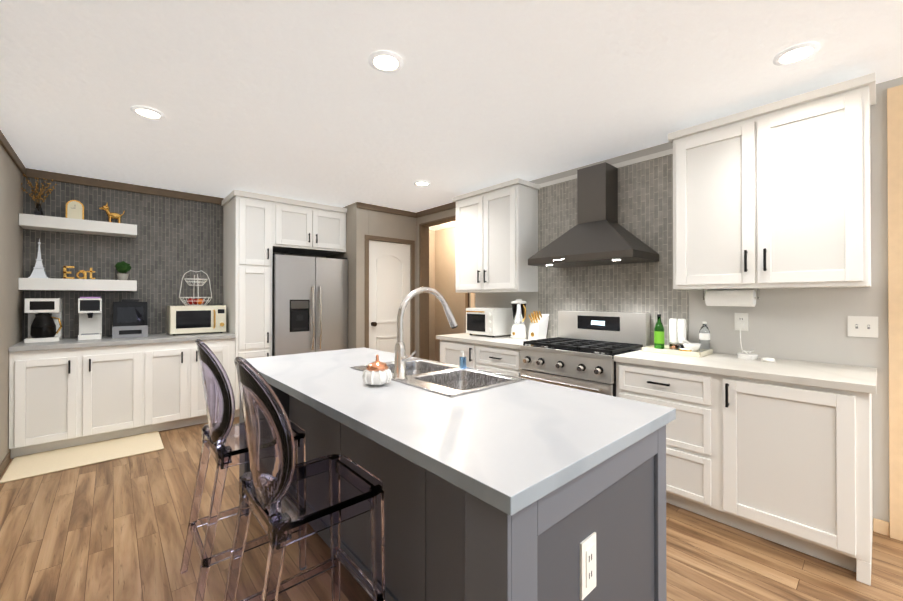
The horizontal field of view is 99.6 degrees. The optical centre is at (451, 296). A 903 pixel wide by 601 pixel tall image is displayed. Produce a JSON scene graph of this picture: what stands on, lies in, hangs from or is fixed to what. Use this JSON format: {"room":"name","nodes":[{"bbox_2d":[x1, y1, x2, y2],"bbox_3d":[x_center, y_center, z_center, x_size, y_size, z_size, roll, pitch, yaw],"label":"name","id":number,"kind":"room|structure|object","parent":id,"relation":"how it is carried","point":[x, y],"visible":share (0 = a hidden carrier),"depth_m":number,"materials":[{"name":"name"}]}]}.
{"room":"kitchen","nodes":[
{"label":"kitchen","id":0,"kind":"room"},
{"bbox_2d":[0,144,22,463],"bbox_3d":[-1.183,0.054,0.293,0.155,2.500,8.780,0,0,-42],"label":"wall","id":1,"kind":"structure","parent":0,"point":[11,252],"depth_m":3.02,"materials":[{"name":"beige paint"}]},
{"bbox_2d":[0,130,26,176],"bbox_3d":[-1.072,-1.156,0.297,0.018,0.080,8.630,0,0,-42],"label":"crown molding","id":2,"kind":"structure","parent":1,"relation":"attached to","point":[5,144],"depth_m":3.04,"materials":[{"name":"brown wood"}]},
{"bbox_2d":[43,179,434,360],"bbox_3d":[-2.169,0.079,5.189,5.185,2.500,0.150,0,0,-42],"label":"wall","id":3,"kind":"structure","parent":0,"point":[431,296],"depth_m":6.71,"materials":[{"name":"beige paint"}]},
{"bbox_2d":[22,177,222,339],"bbox_3d":[-3.343,-0.344,4.043,1.605,1.506,0.008,0,0,-42],"label":"wall tiles","id":4,"kind":"structure","parent":3,"relation":"attached to","point":[169,246],"depth_m":4.03,"materials":[{"name":"grey tile"}]},
{"bbox_2d":[18,278,136,290],"bbox_3d":[-3.559,-0.107,3.682,0.798,0.107,0.241,0,0,-42],"label":"floating shelf","id":5,"kind":"object","parent":4,"relation":"attached to","point":[50,284],"visible":0.98,"depth_m":3.58,"materials":[{"name":"white wood"}]},
{"bbox_2d":[28,238,48,277],"bbox_3d":[-3.773,-0.346,3.492,0.120,0.367,0.120,0,0,-42],"label":"tower","id":6,"kind":"object","parent":5,"relation":"on","point":[39,271],"visible":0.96,"depth_m":3.47,"materials":[{"name":"white ceramic"}]},
{"bbox_2d":[62,266,94,278],"bbox_3d":[-3.577,-0.224,3.665,0.230,0.125,0.024,0,0,-42],"label":"eat sign","id":7,"kind":"object","parent":5,"relation":"on","point":[66,272],"visible":0.94,"depth_m":3.65,"materials":[{"name":"gold metal"}]},
{"bbox_2d":[115,261,130,279],"bbox_3d":[-3.337,-0.258,3.875,0.133,0.195,0.124,0,0,-42],"label":"topiary plant","id":8,"kind":"object","parent":5,"relation":"on","point":[122,267],"visible":0.98,"depth_m":3.85,"materials":[{"name":"green plant"}]},
{"bbox_2d":[19,213,136,237],"bbox_3d":[-3.559,-0.671,3.685,0.798,0.105,0.241,0,0,-42],"label":"floating shelf","id":9,"kind":"object","parent":4,"relation":"attached to","point":[48,223],"visible":0.96,"depth_m":3.59,"materials":[{"name":"white wood"}]},
{"bbox_2d":[21,174,56,215],"bbox_3d":[-3.779,-0.917,3.487,0.234,0.382,0.073,0,0,-42],"label":"vase","id":10,"kind":"object","parent":9,"relation":"on","point":[38,210],"visible":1,"depth_m":3.48,"materials":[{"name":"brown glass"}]},
{"bbox_2d":[66,200,83,219],"bbox_3d":[-3.598,-0.820,3.647,0.125,0.191,0.054,0,0,-42],"label":"mantel clock","id":11,"kind":"object","parent":9,"relation":"on","point":[74,209],"visible":0.98,"depth_m":3.63,"materials":[{"name":"beige wood"}]},
{"bbox_2d":[99,203,124,222],"bbox_3d":[-3.401,-0.827,3.825,0.194,0.205,0.055,0,0,-42],"label":"dog","id":12,"kind":"object","parent":9,"relation":"on","point":[106,208],"visible":0.85,"depth_m":3.80},
{"bbox_2d":[27,168,222,204],"bbox_3d":[-3.325,-1.137,4.050,1.575,0.080,0.026,0,0,-42],"label":"crown molding","id":13,"kind":"structure","parent":3,"relation":"attached to","point":[41,174],"depth_m":3.94,"materials":[{"name":"brown wood"}]},
{"bbox_2d":[273,197,346,255],"bbox_3d":[-1.906,-0.855,4.885,0.902,0.564,0.639,0,0,-42],"label":"upper cabinet","id":14,"kind":"object","parent":3,"relation":"attached to","point":[303,227],"depth_m":4.66,"materials":[{"name":"white wood"}]},
{"bbox_2d":[326,202,415,356],"bbox_3d":[-0.590,0.068,2.927,3.370,2.500,5.330,0,0,-42],"label":"wall","id":15,"kind":"structure","parent":0,"point":[379,254],"depth_m":4.98,"materials":[{"name":"white paint"}]},
{"bbox_2d":[357,202,415,217],"bbox_3d":[-0.844,-1.137,5.044,0.895,0.070,0.018,0,0,-42],"label":"crown molding","id":16,"kind":"structure","parent":15,"relation":"attached to","point":[359,205],"depth_m":5.02,"materials":[{"name":"brown wood"}]},
{"bbox_2d":[0,453,889,535],"bbox_3d":[0.556,1.272,1.304,3.805,0.075,7.990,0,0,-42],"label":"baseboard","id":17,"kind":"structure","parent":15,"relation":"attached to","point":[881,526],"depth_m":2.12,"materials":[{"name":"brown wood"}]},
{"bbox_2d":[0,417,902,600],"bbox_3d":[1.743,1.348,2.900,8.070,0.060,8.800,0,0,-42],"label":"floor","id":18,"kind":"structure","parent":0,"point":[114,530],"depth_m":1.96,"materials":[{"name":"brown wood"}]},
{"bbox_2d":[0,431,163,483],"bbox_3d":[-3.014,1.312,3.195,0.930,0.011,0.580,0,0,-42],"label":"kitchen mat","id":19,"kind":"object","parent":18,"relation":"on","point":[36,464],"visible":1,"depth_m":3.13,"materials":[{"name":"beige fabric"}]},
{"bbox_2d":[8,332,235,458],"bbox_3d":[-3.114,0.865,3.780,1.600,0.914,0.673,0,0,-42],"label":"base cabinet","id":20,"kind":"object","parent":18,"relation":"on","point":[66,392],"visible":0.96,"depth_m":3.42,"materials":[{"name":"white wood"}]},
{"bbox_2d":[24,298,61,342],"bbox_3d":[-3.689,0.213,3.469,0.228,0.385,0.282,0,0,-42],"label":"coffee maker","id":21,"kind":"object","parent":20,"relation":"on","point":[44,319],"visible":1,"depth_m":3.39,"materials":[{"name":"white plastic"}]},
{"bbox_2d":[78,297,101,339],"bbox_3d":[-3.471,0.206,3.669,0.160,0.400,0.272,0,0,-42],"label":"coffee maker","id":22,"kind":"object","parent":20,"relation":"on","point":[90,316],"visible":1,"depth_m":3.62,"materials":[{"name":"white plastic"}]},
{"bbox_2d":[112,299,147,338],"bbox_3d":[-3.241,0.220,3.847,0.270,0.375,0.292,0,0,-42],"label":"steriliser","id":23,"kind":"object","parent":20,"relation":"on","point":[129,318],"visible":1,"depth_m":3.74,"materials":[{"name":"grey plastic"}]},
{"bbox_2d":[166,305,225,334],"bbox_3d":[-2.807,0.257,4.208,0.510,0.305,0.388,0,0,-42],"label":"microwave","id":24,"kind":"object","parent":20,"relation":"on","point":[195,319],"visible":1,"depth_m":4.08,"materials":[{"name":"beige plastic"}]},
{"bbox_2d":[179,270,211,305],"bbox_3d":[-2.817,-0.093,4.206,0.309,0.388,0.309,0,0,-42],"label":"fruit basket","id":25,"kind":"object","parent":24,"relation":"on","point":[196,302],"visible":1,"depth_m":4.16,"materials":[{"name":"white metal"}]},
{"bbox_2d":[180,339,305,600],"bbox_3d":[-0.991,0.752,1.833,0.468,1.118,0.411,0,0,-42],"label":"stool","id":26,"kind":"object","parent":18,"relation":"on","point":[224,443],"visible":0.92,"depth_m":1.66,"materials":[{"name":"clear plastic"}]},
{"bbox_2d":[221,189,276,416],"bbox_3d":[-2.383,0.093,4.456,0.376,2.464,0.639,0,0,-42],"label":"tall cabinet","id":27,"kind":"object","parent":18,"relation":"on","point":[259,230],"depth_m":4.23,"materials":[{"name":"white wood"}]},
{"bbox_2d":[224,357,384,600],"bbox_3d":[-0.521,0.750,1.319,0.468,1.118,0.411,0,0,-42],"label":"stool","id":28,"kind":"object","parent":18,"relation":"on","point":[285,499],"visible":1,"depth_m":1.23,"materials":[{"name":"clear plastic"}]},
{"bbox_2d":[272,253,347,355],"bbox_3d":[-1.860,0.418,4.828,0.880,1.818,0.739,0,0,-42],"label":"refrigerator","id":29,"kind":"object","parent":18,"relation":"on","point":[309,304],"visible":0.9,"depth_m":4.55,"materials":[{"name":"silver metal"}]},
{"bbox_2d":[239,387,667,600],"bbox_3d":[-0.283,0.875,1.883,0.880,0.876,2.188,0,0,-42],"label":"kitchen island","id":30,"kind":"object","parent":18,"relation":"on","point":[602,537],"depth_m":1.22,"materials":[{"name":"grey wood"}]},
{"bbox_2d":[246,347,674,518],"bbox_3d":[-0.288,0.418,1.881,0.904,0.038,2.232,0,0,-42],"label":"island countertop","id":31,"kind":"structure","parent":30,"relation":"on","point":[509,448],"depth_m":1.20,"materials":[{"name":"white stone"}]},
{"bbox_2d":[362,354,391,385],"bbox_3d":[-0.334,0.329,1.716,0.134,0.134,0.128,0,0,-42],"label":"pumpkin","id":32,"kind":"object","parent":31,"relation":"on","point":[377,372],"visible":1,"depth_m":1.68,"materials":[{"name":"white ceramic"}]},
{"bbox_2d":[387,287,457,378],"bbox_3d":[-0.100,0.174,1.912,0.405,0.442,0.141,0,0,-42],"label":"faucet","id":33,"kind":"object","parent":31,"relation":"on","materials":[{"name":"silver metal"}]},
{"bbox_2d":[351,358,522,398],"bbox_3d":[-0.105,0.488,1.964,0.480,0.194,0.850,0,0,-42],"label":"sink","id":34,"kind":"object","parent":31,"relation":"in","point":[450,380],"depth_m":1.98,"materials":[{"name":"silver metal"}]},
{"bbox_2d":[460,351,465,367],"bbox_3d":[0.059,0.348,2.111,0.031,0.092,0.032,0,0,-42],"label":"soap bottle","id":35,"kind":"object","parent":31,"relation":"on","point":[462,361],"visible":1,"depth_m":2.11,"materials":[{"name":"blue plastic"}]},
{"bbox_2d":[579,531,596,600],"bbox_3d":[0.361,0.708,1.003,0.074,0.144,0.010,0,0,-42],"label":"outlet","id":36,"kind":"object","parent":30,"relation":"attached to","point":[588,541],"depth_m":0.99,"materials":[{"name":"white plastic"}]},
{"bbox_2d":[436,333,546,377],"bbox_3d":[0.442,0.865,3.788,0.671,0.914,1.108,0,0,-42],"label":"base cabinet","id":37,"kind":"object","parent":18,"relation":"on","point":[499,354],"visible":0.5,"depth_m":3.54,"materials":[{"name":"white wood"}]},
{"bbox_2d":[466,307,513,336],"bbox_3d":[0.398,0.266,3.985,0.387,0.285,0.400,0,0,-42],"label":"toaster oven","id":38,"kind":"object","parent":37,"relation":"on","point":[491,321],"visible":0.9,"depth_m":3.84,"materials":[{"name":"white plastic"}]},
{"bbox_2d":[511,299,526,338],"bbox_3d":[0.660,0.215,3.678,0.162,0.382,0.188,0,0,-42],"label":"blender","id":39,"kind":"object","parent":37,"relation":"on","point":[518,330],"visible":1,"depth_m":3.63,"materials":[{"name":"white plastic"}]},
{"bbox_2d":[528,311,548,339],"bbox_3d":[0.820,0.272,3.604,0.221,0.268,0.100,0,0,-42],"label":"knife block","id":40,"kind":"object","parent":37,"relation":"on","point":[538,326],"visible":1,"depth_m":3.56,"materials":[{"name":"white plastic"}]},
{"bbox_2d":[519,311,649,396],"bbox_3d":[1.039,0.726,3.054,0.712,1.185,0.780,0,0,-42],"label":"range","id":41,"kind":"object","parent":18,"relation":"on","point":[581,350],"visible":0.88,"depth_m":2.98,"materials":[{"name":"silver metal"}]},
{"bbox_2d":[614,350,876,585],"bbox_3d":[1.726,0.858,2.344,0.671,0.914,1.188,0,0,-42],"label":"base cabinet","id":42,"kind":"object","parent":18,"relation":"on","point":[778,451],"visible":0.88,"depth_m":2.00,"materials":[{"name":"white wood"}]},
{"bbox_2d":[641,314,712,356],"bbox_3d":[1.610,0.268,2.731,0.280,0.268,0.375,0,0,-42],"label":"tray","id":43,"kind":"object","parent":42,"relation":"on","point":[679,344],"visible":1,"depth_m":2.74,"materials":[{"name":"white ceramic"}]},
{"bbox_2d":[654,314,664,349],"bbox_3d":[1.544,0.262,2.836,0.067,0.255,0.067,0,0,-42],"label":"oil bottle","id":44,"kind":"object","parent":43,"relation":"on","point":[659,328],"depth_m":2.81,"materials":[{"name":"green glass"}]},
{"bbox_2d":[678,348,692,353],"bbox_3d":[1.609,0.376,2.626,0.084,0.025,0.083,0,0,-42],"label":"bowl","id":45,"kind":"object","parent":43,"relation":"on","point":[680,349],"depth_m":2.62,"materials":[{"name":"ceramic"}]},
{"bbox_2d":[699,321,710,352],"bbox_3d":[1.771,0.283,2.670,0.065,0.210,0.064,0,0,-42],"label":"water bottle","id":46,"kind":"object","parent":43,"relation":"on","point":[704,333],"depth_m":2.65,"materials":[{"name":"white"}]},
{"bbox_2d":[737,350,757,359],"bbox_3d":[1.901,0.373,2.450,0.106,0.054,0.104,0,0,-42],"label":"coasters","id":47,"kind":"object","parent":42,"relation":"on","point":[749,355],"visible":1,"depth_m":2.42,"materials":[{"name":"white ceramic"}]},
{"bbox_2d":[761,357,774,361],"bbox_3d":[1.943,0.388,2.340,0.068,0.024,0.068,0,0,-42],"label":"puck","id":48,"kind":"object","parent":42,"relation":"on","point":[766,359],"visible":1,"depth_m":2.32,"materials":[{"name":"white plastic"}]},
{"bbox_2d":[0,0,902,230],"bbox_3d":[1.743,-1.192,2.913,8.070,0.020,8.800,0,0,-42],"label":"ceiling","id":49,"kind":"structure","parent":0,"point":[302,100],"depth_m":2.12,"materials":[{"name":"white paint"}]},
{"bbox_2d":[130,106,164,119],"bbox_3d":[-1.952,-1.179,2.455,0.176,0.012,0.176,0,0,-42],"label":"recessed light","id":50,"kind":"object","parent":49,"relation":"in","point":[148,112],"visible":0.98,"depth_m":2.45,"materials":[{"name":"white paint"}]},
{"bbox_2d":[368,50,403,72],"bbox_3d":[-0.331,-1.181,1.926,0.176,0.012,0.176,0,0,-42],"label":"recessed light","id":51,"kind":"object","parent":49,"relation":"in","point":[384,61],"visible":1,"depth_m":1.92,"materials":[{"name":"white paint"}]},
{"bbox_2d":[414,181,429,185],"bbox_3d":[-0.305,-1.171,3.965,0.176,0.012,0.176,0,0,-42],"label":"recessed light","id":52,"kind":"object","parent":49,"relation":"in","point":[422,183],"visible":0.94,"depth_m":3.97,"materials":[{"name":"white paint"}]},
{"bbox_2d":[773,42,820,65],"bbox_3d":[1.684,-1.182,1.865,0.176,0.012,0.176,0,0,-42],"label":"recessed light","id":53,"kind":"object","parent":49,"relation":"in","point":[797,53],"visible":1,"depth_m":1.86,"materials":[{"name":"white paint"}]},
{"bbox_2d":[435,226,470,361],"bbox_3d":[0.739,0.082,5.646,0.130,2.500,3.030,0,0,-42],"label":"wall","id":54,"kind":"structure","parent":0,"point":[445,267],"depth_m":6.45,"materials":[{"name":"beige paint"}]},
{"bbox_2d":[416,77,902,522],"bbox_3d":[1.821,0.067,2.863,0.150,2.500,8.630,0,0,-42],"label":"wall","id":55,"kind":"structure","parent":0,"point":[804,324],"depth_m":2.28,"materials":[{"name":"beige paint"}]},
{"bbox_2d":[416,202,455,217],"bbox_3d":[-0.131,-1.137,4.940,0.018,0.070,1.120,0,0,-42],"label":"crown molding","id":56,"kind":"structure","parent":55,"relation":"attached to","point":[451,205],"depth_m":5.00,"materials":[{"name":"brown wood"}]},
{"bbox_2d":[452,178,539,292],"bbox_3d":[0.437,-0.574,4.027,0.371,1.065,0.929,0,0,-42],"label":"upper cabinet","id":57,"kind":"object","parent":55,"relation":"attached to","point":[496,236],"visible":1,"depth_m":3.80,"materials":[{"name":"white wood"}]},
{"bbox_2d":[528,162,658,267],"bbox_3d":[1.143,-0.673,3.153,0.479,0.816,0.900,0,0,-42],"label":"range hood","id":58,"kind":"object","parent":55,"relation":"attached to","point":[597,235],"visible":1,"depth_m":3.11,"materials":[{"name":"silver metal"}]},
{"bbox_2d":[538,148,688,345],"bbox_3d":[1.309,-0.357,3.319,0.012,1.526,1.330,0,0,-42],"label":"wall tiles","id":59,"kind":"structure","parent":55,"relation":"attached to","point":[645,199],"depth_m":3.15,"materials":[{"name":"grey tile"}]},
{"bbox_2d":[419,85,902,540],"bbox_3d":[2.148,0.090,2.493,0.192,2.450,7.644,0,0,-42],"label":"trim","id":60,"kind":"structure","parent":55,"relation":"attached to","point":[895,200],"depth_m":2.07,"materials":[{"name":"brown wood"}]},
{"bbox_2d":[735,313,747,352],"bbox_3d":[1.928,0.251,2.552,0.102,0.277,0.075,0,0,-42],"label":"outlet","id":61,"kind":"object","parent":55,"relation":"attached to","point":[741,321],"visible":0.98,"depth_m":2.57,"materials":[{"name":"white plastic"}]},
{"bbox_2d":[668,72,875,289],"bbox_3d":[1.917,-0.583,2.362,0.371,1.065,0.954,0,0,-42],"label":"upper cabinet","id":62,"kind":"object","parent":55,"relation":"attached to","point":[776,194],"visible":1,"depth_m":2.19,"materials":[{"name":"white wood"}]},
{"bbox_2d":[703,289,759,306],"bbox_3d":[1.863,0.010,2.552,0.109,0.116,0.310,0,0,-42],"label":"paper towel holder","id":63,"kind":"object","parent":62,"relation":"attached to","point":[746,298],"visible":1,"depth_m":2.51,"materials":[{"name":"white paper"}]},
{"bbox_2d":[848,316,877,337],"bbox_3d":[2.331,0.173,2.163,0.016,0.118,0.118,0,0,-42],"label":"double light switch","id":64,"kind":"object","parent":55,"relation":"attached to","point":[862,326],"visible":1,"depth_m":2.16,"materials":[{"name":"white plastic"}]}
]}

